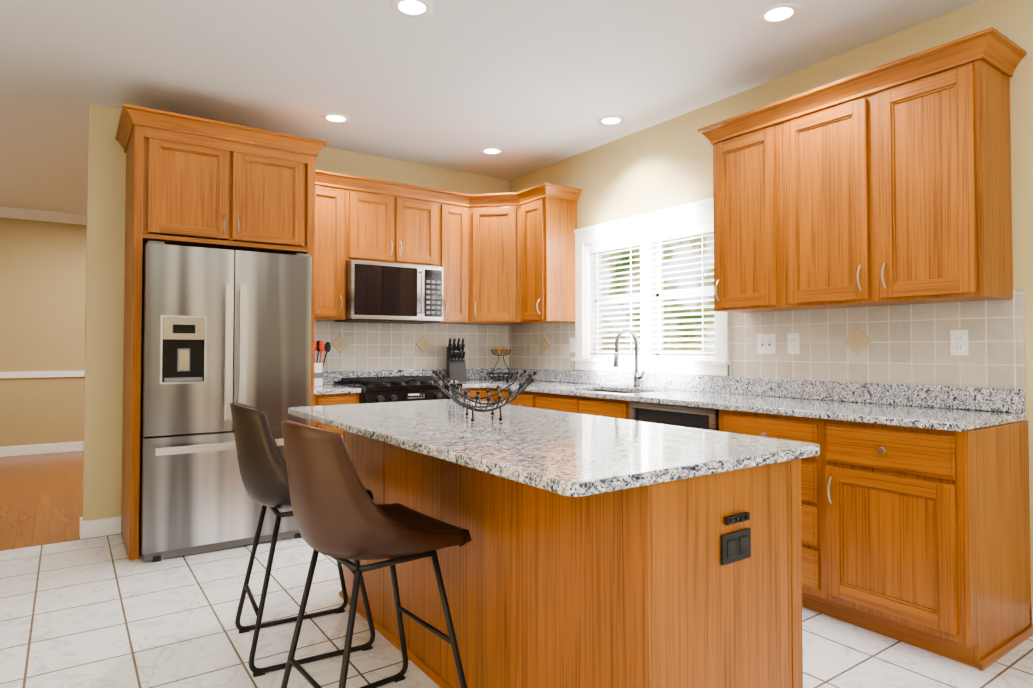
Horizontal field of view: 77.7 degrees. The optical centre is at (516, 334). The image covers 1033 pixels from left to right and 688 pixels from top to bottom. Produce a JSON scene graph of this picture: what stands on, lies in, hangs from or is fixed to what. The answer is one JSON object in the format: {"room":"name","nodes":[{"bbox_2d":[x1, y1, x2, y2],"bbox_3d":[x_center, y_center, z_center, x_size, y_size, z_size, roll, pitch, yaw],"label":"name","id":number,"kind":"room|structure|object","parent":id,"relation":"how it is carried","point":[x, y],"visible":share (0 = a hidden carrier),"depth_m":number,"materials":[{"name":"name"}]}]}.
{"room":"kitchen","nodes":[
{"label":"kitchen","id":0,"kind":"room"},
{"bbox_2d":[0,217,86,446],"bbox_3d":[-4.267,-0.007,8.107,4.640,2.740,0.150,1,-2,-35],"label":"wall","id":1,"kind":"structure","parent":0,"point":[42,291],"depth_m":7.25,"materials":[{"name":"beige paint"}]},
{"bbox_2d":[0,206,86,378],"bbox_3d":[-4.259,-0.440,7.975,4.490,1.880,0.090,1,-2,-35],"label":"molding","id":2,"kind":"structure","parent":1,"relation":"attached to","point":[39,215],"depth_m":7.18,"materials":[{"name":"white"}]},
{"bbox_2d":[0,451,116,550],"bbox_3d":[-3.147,1.375,6.346,4.890,0.100,4.370,1,-2,-35],"label":"floor","id":3,"kind":"structure","parent":0,"point":[41,499],"depth_m":5.05,"materials":[{"name":"brown wood"}]},
{"bbox_2d":[83,104,508,520],"bbox_3d":[-1.362,-0.073,5.058,3.380,2.740,0.120,1,-2,-35],"label":"wall","id":4,"kind":"structure","parent":0,"point":[104,350],"depth_m":4.11,"materials":[{"name":"beige paint"}]},
{"bbox_2d":[314,321,508,384],"bbox_3d":[-0.879,0.145,5.313,1.989,0.526,0.008,1,-2,-35],"label":"tile backsplash","id":5,"kind":"structure","parent":4,"relation":"attached to","point":[382,346],"depth_m":5.28,"materials":[{"name":"beige tile"}]},
{"bbox_2d":[314,170,581,324],"bbox_3d":[-0.589,-0.630,4.913,1.990,1.048,1.020,1,-2,-35],"label":"upper cabinet","id":6,"kind":"object","parent":4,"relation":"attached to","point":[504,258],"visible":0.98,"depth_m":5.04,"materials":[{"name":"brown wood"}]},
{"bbox_2d":[334,260,442,323],"bbox_3d":[-0.982,-0.317,4.974,0.748,0.437,0.456,1,-2,-35],"label":"microwave","id":7,"kind":"object","parent":6,"relation":"attached to","point":[380,292],"visible":1,"depth_m":4.81,"materials":[{"name":"silver metal"}]},
{"bbox_2d":[0,0,981,214],"bbox_3d":[-0.757,-1.538,2.997,4.890,0.100,12.700,1,-2,-35],"label":"ceiling","id":8,"kind":"structure","parent":0,"point":[527,86],"depth_m":3.54,"materials":[{"name":"white paint"}]},
{"bbox_2d":[321,113,349,123],"bbox_3d":[-1.216,-1.457,4.322,0.188,0.004,0.188,1,-2,-35],"label":"recessed light","id":9,"kind":"object","parent":8,"relation":"in","point":[335,118],"visible":1,"depth_m":4.32,"materials":[{"name":"white plastic"}]},
{"bbox_2d":[391,0,432,17],"bbox_3d":[-0.474,-1.487,2.913,0.188,0.004,0.188,1,-2,-35],"label":"recessed light","id":10,"kind":"object","parent":8,"relation":"in","point":[414,8],"visible":1,"depth_m":2.92,"materials":[{"name":"white plastic"}]},
{"bbox_2d":[480,147,503,154],"bbox_3d":[-0.193,-1.441,5.039,0.188,0.004,0.188,1,-2,-35],"label":"recessed light","id":11,"kind":"object","parent":8,"relation":"in","point":[492,151],"visible":1,"depth_m":5.04,"materials":[{"name":"white plastic"}]},
{"bbox_2d":[597,116,624,125],"bbox_3d":[0.644,-1.456,4.367,0.188,0.004,0.188,1,-2,-35],"label":"recessed light","id":12,"kind":"object","parent":8,"relation":"in","point":[611,120],"visible":1,"depth_m":4.36,"materials":[{"name":"white plastic"}]},
{"bbox_2d":[757,3,800,24],"bbox_3d":[1.217,-1.486,2.974,0.188,0.004,0.188,1,-2,-35],"label":"recessed light","id":13,"kind":"object","parent":8,"relation":"in","point":[780,13],"visible":1,"depth_m":2.97,"materials":[{"name":"white plastic"}]},
{"bbox_2d":[0,534,1032,687],"bbox_3d":[0.496,1.263,1.146,4.890,0.100,8.330,1,-2,-35],"label":"floor","id":14,"kind":"structure","parent":0,"point":[102,612],"depth_m":2.67,"materials":[{"name":"white tile"}]},
{"bbox_2d":[115,103,327,559],"bbox_3d":[-1.917,0.002,4.158,1.154,2.551,0.710,1,-2,-35],"label":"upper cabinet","id":15,"kind":"object","parent":14,"relation":"on","point":[189,189],"visible":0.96,"depth_m":3.88,"materials":[{"name":"brown wood"}]},
{"bbox_2d":[139,241,311,561],"bbox_3d":[-1.875,0.381,4.085,0.915,1.790,0.827,1,-2,-35],"label":"refrigerator","id":16,"kind":"object","parent":14,"relation":"on","point":[222,329],"visible":0.79,"depth_m":3.73,"materials":[{"name":"grey metal"}]},
{"bbox_2d":[230,403,374,676],"bbox_3d":[-0.883,0.757,2.619,0.536,0.975,0.506,1,-2,-35],"label":"bar stool","id":17,"kind":"object","parent":14,"relation":"on","point":[262,467],"visible":0.73,"depth_m":2.42,"materials":[{"name":"brown leather"}]},
{"bbox_2d":[314,393,358,437],"bbox_3d":[-1.376,0.845,4.554,0.329,0.883,0.652,1,-2,-35],"label":"base cabinet","id":18,"kind":"object","parent":14,"relation":"on","point":[334,399],"depth_m":4.31,"materials":[{"name":"brown wood"}]},
{"bbox_2d":[314,371,365,394],"bbox_3d":[-1.372,0.336,4.561,0.330,0.132,0.604,1,-2,-35],"label":"countertop","id":19,"kind":"structure","parent":18,"relation":"on","point":[329,377],"depth_m":4.87,"materials":[{"name":"grey stone"}]},
{"bbox_2d":[314,340,330,386],"bbox_3d":[-1.435,0.206,4.642,0.199,0.334,0.123,1,-2,-35],"label":"utensil crock","id":20,"kind":"object","parent":19,"relation":"on","point":[320,346],"visible":0.52,"depth_m":4.61,"materials":[{"name":"white ceramic"}]},
{"bbox_2d":[281,420,471,687],"bbox_3d":[-0.462,0.744,2.016,0.533,0.975,0.505,1,-2,-35],"label":"bar stool","id":21,"kind":"object","parent":14,"relation":"on","point":[340,516],"visible":1,"depth_m":1.83,"materials":[{"name":"brown leather"}]},
{"bbox_2d":[333,376,461,403],"bbox_3d":[-0.886,0.808,4.813,0.754,0.967,0.706,1,-2,-35],"label":"range","id":22,"kind":"object","parent":14,"relation":"on","point":[393,389],"visible":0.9,"depth_m":4.59,"materials":[{"name":"black metal"}]},
{"bbox_2d":[462,388,485,401],"bbox_3d":[-0.486,0.858,5.160,0.284,0.884,0.681,1,-2,-35],"label":"base cabinet","id":23,"kind":"object","parent":14,"relation":"on","point":[473,390],"depth_m":4.97,"materials":[{"name":"brown wood"}]},
{"bbox_2d":[486,388,509,404],"bbox_3d":[0.095,0.855,5.044,0.681,0.884,0.340,1,-2,-35],"label":"base cabinet","id":24,"kind":"object","parent":14,"relation":"on","point":[504,394],"depth_m":4.92,"materials":[{"name":"brown wood"}]},
{"bbox_2d":[510,390,601,415],"bbox_3d":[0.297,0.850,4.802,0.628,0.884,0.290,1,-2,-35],"label":"base cabinet","id":25,"kind":"object","parent":14,"relation":"on","point":[558,402],"depth_m":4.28,"materials":[{"name":"brown wood"}]},
{"bbox_2d":[338,431,802,687],"bbox_3d":[0.000,0.800,2.470,0.684,0.883,2.021,1,-2,-35],"label":"kitchen island","id":26,"kind":"object","parent":14,"relation":"on","point":[639,587],"visible":0.6,"depth_m":1.74,"materials":[{"name":"brown wood"}]},
{"bbox_2d":[288,399,819,496],"bbox_3d":[-0.096,0.341,2.412,0.938,0.030,2.070,1,-2,-35],"label":"island countertop","id":27,"kind":"structure","parent":26,"relation":"on","point":[568,454],"depth_m":1.85,"materials":[{"name":"stone"}]},
{"bbox_2d":[432,369,536,421],"bbox_3d":[-0.130,0.233,2.507,0.435,0.189,0.388,1,-2,-35],"label":"bowl","id":28,"kind":"object","parent":27,"relation":"on","point":[529,379],"visible":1,"depth_m":2.45,"materials":[{"name":"black metal"}]},
{"bbox_2d":[721,528,750,565],"bbox_3d":[0.566,0.543,1.646,0.116,0.076,0.009,1,-2,-35],"label":"outlet","id":29,"kind":"object","parent":26,"relation":"attached to","point":[735,546],"depth_m":1.64,"materials":[{"name":"black plastic"}]},
{"bbox_2d":[724,512,749,524],"bbox_3d":[0.568,0.471,1.645,0.090,0.020,0.016,1,-2,-35],"label":"outlet","id":30,"kind":"object","parent":26,"relation":"attached to","point":[744,516],"depth_m":1.64,"materials":[{"name":"black plastic"}]},
{"bbox_2d":[630,401,718,430],"bbox_3d":[1.079,0.828,3.664,0.598,0.878,0.606,1,-2,-35],"label":"dishwasher","id":31,"kind":"object","parent":14,"relation":"on","point":[692,417],"visible":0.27,"depth_m":3.48,"materials":[{"name":"grey metal"}]},
{"bbox_2d":[719,409,817,611],"bbox_3d":[1.424,0.815,3.194,0.628,0.884,0.547,1,-2,-35],"label":"base cabinet","id":32,"kind":"object","parent":14,"relation":"on","point":[794,428],"depth_m":2.88,"materials":[{"name":"brown wood"}]},
{"bbox_2d":[814,418,1032,670],"bbox_3d":[1.740,0.806,2.742,0.628,0.884,0.556,1,-2,-35],"label":"base cabinet","id":33,"kind":"object","parent":14,"relation":"on","point":[917,537],"depth_m":2.53,"materials":[{"name":"brown wood"}]},
{"bbox_2d":[442,367,1024,431],"bbox_3d":[0.768,0.326,4.097,0.662,0.132,3.860,1,-2,-35],"label":"countertop","id":34,"kind":"structure","parent":33,"relation":"on","point":[954,408],"depth_m":3.30,"materials":[{"name":"grey stone"}]},
{"bbox_2d":[446,338,466,381],"bbox_3d":[-0.496,0.208,5.305,0.134,0.358,0.207,0,-1,-15],"label":"knife block","id":35,"kind":"object","parent":34,"relation":"on","point":[456,364],"visible":1,"depth_m":5.26,"materials":[{"name":"black plastic"}]},
{"bbox_2d":[486,346,515,379],"bbox_3d":[-0.132,0.243,5.509,0.256,0.290,0.256,1,-2,-35],"label":"fruit basket","id":36,"kind":"object","parent":34,"relation":"on","point":[504,350],"visible":0.98,"depth_m":5.48,"materials":[{"name":"black metal"}]},
{"bbox_2d":[587,390,630,392],"bbox_3d":[0.628,0.498,4.314,0.450,0.198,0.720,1,-2,-35],"label":"undermount sink","id":37,"kind":"object","parent":34,"relation":"in","point":[609,391],"visible":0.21,"depth_m":4.61,"materials":[{"name":"metal"}]},
{"bbox_2d":[613,329,643,387],"bbox_3d":[0.774,0.164,4.391,0.246,0.408,0.109,1,-2,-35],"label":"faucet","id":38,"kind":"object","parent":34,"relation":"on","point":[637,377],"visible":1,"depth_m":4.44,"materials":[{"name":"silver metal"}]},
{"bbox_2d":[509,0,1032,617],"bbox_3d":[2.333,-0.126,2.598,0.150,2.740,8.150,1,-2,-35],"label":"wall","id":39,"kind":"structure","parent":0,"point":[661,166],"depth_m":3.70,"materials":[{"name":"beige paint"}]},
{"bbox_2d":[572,197,729,375],"bbox_3d":[0.935,-0.290,4.552,0.202,1.112,1.464,1,-2,-35],"label":"window","id":40,"kind":"structure","parent":39,"relation":"in","point":[683,214],"depth_m":4.53,"materials":[{"name":"white wood"}]},
{"bbox_2d":[589,222,714,358],"bbox_3d":[0.932,-0.269,4.550,0.056,0.866,1.198,1,-2,-35],"label":"window blinds","id":41,"kind":"object","parent":40,"relation":"attached to","point":[701,229],"visible":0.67,"depth_m":4.42,"materials":[{"name":"white plastic"}]},
{"bbox_2d":[509,289,1025,417],"bbox_3d":[1.044,0.113,4.296,0.008,0.546,3.862,1,-2,-35],"label":"tile backsplash","id":42,"kind":"structure","parent":39,"relation":"attached to","point":[909,344],"depth_m":3.21,"materials":[{"name":"beige tile"}]},
{"bbox_2d":[570,338,574,351],"bbox_3d":[0.448,0.083,5.132,0.009,0.115,0.070,1,-2,-35],"label":"outlet","id":43,"kind":"object","parent":42,"relation":"attached to","point":[572,340],"depth_m":5.13,"materials":[{"name":"white plastic"}]},
{"bbox_2d":[331,327,871,355],"bbox_3d":[0.182,0.051,4.077,1.655,0.148,3.235,1,-2,-35],"label":"accent tiles","id":44,"kind":"structure","parent":42,"relation":"attached to","point":[857,341],"depth_m":3.33,"materials":[{"name":"beige tile"}]},
{"bbox_2d":[757,334,775,353],"bbox_3d":[1.442,0.053,3.709,0.014,0.115,0.115,1,-2,-35],"label":"outlet","id":45,"kind":"object","parent":42,"relation":"attached to","point":[766,343],"depth_m":3.71,"materials":[{"name":"white plastic"}]},
{"bbox_2d":[787,333,799,353],"bbox_3d":[1.542,0.050,3.571,0.009,0.115,0.070,1,-2,-35],"label":"outlet","id":46,"kind":"object","parent":42,"relation":"attached to","point":[793,338],"depth_m":3.57,"materials":[{"name":"white plastic"}]},
{"bbox_2d":[950,330,967,354],"bbox_3d":[2.006,0.035,2.908,0.009,0.115,0.070,1,-2,-35],"label":"outlet","id":47,"kind":"object","parent":42,"relation":"attached to","point":[958,338],"depth_m":2.91,"materials":[{"name":"white plastic"}]},
{"bbox_2d":[697,27,1026,312],"bbox_3d":[1.603,-0.667,3.196,0.370,1.048,1.439,1,-2,-35],"label":"upper cabinet","id":48,"kind":"object","parent":39,"relation":"attached to","point":[887,184],"visible":1,"depth_m":2.92,"materials":[{"name":"brown wood"}]},
{"label":"outside","id":49,"kind":"structure","parent":0,"visible":0},
{"bbox_2d":[602,232,714,349],"bbox_3d":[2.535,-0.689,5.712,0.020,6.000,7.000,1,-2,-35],"label":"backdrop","id":50,"kind":"structure","parent":49,"point":[691,247],"depth_m":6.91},
{"bbox_3d":[-2.658,-0.147,1.636,0.150,2.740,12.300,1,-2,-35],"label":"wall","id":51,"kind":"structure","parent":0,"visible":0},
{"bbox_2d":[0,441,83,456],"bbox_3d":[-4.269,1.305,7.977,4.460,0.110,0.014,1,-2,-35],"label":"baseboard","id":52,"kind":"structure","parent":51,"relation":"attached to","point":[9,451],"depth_m":7.22,"materials":[{"name":"white wood"}]}
]}

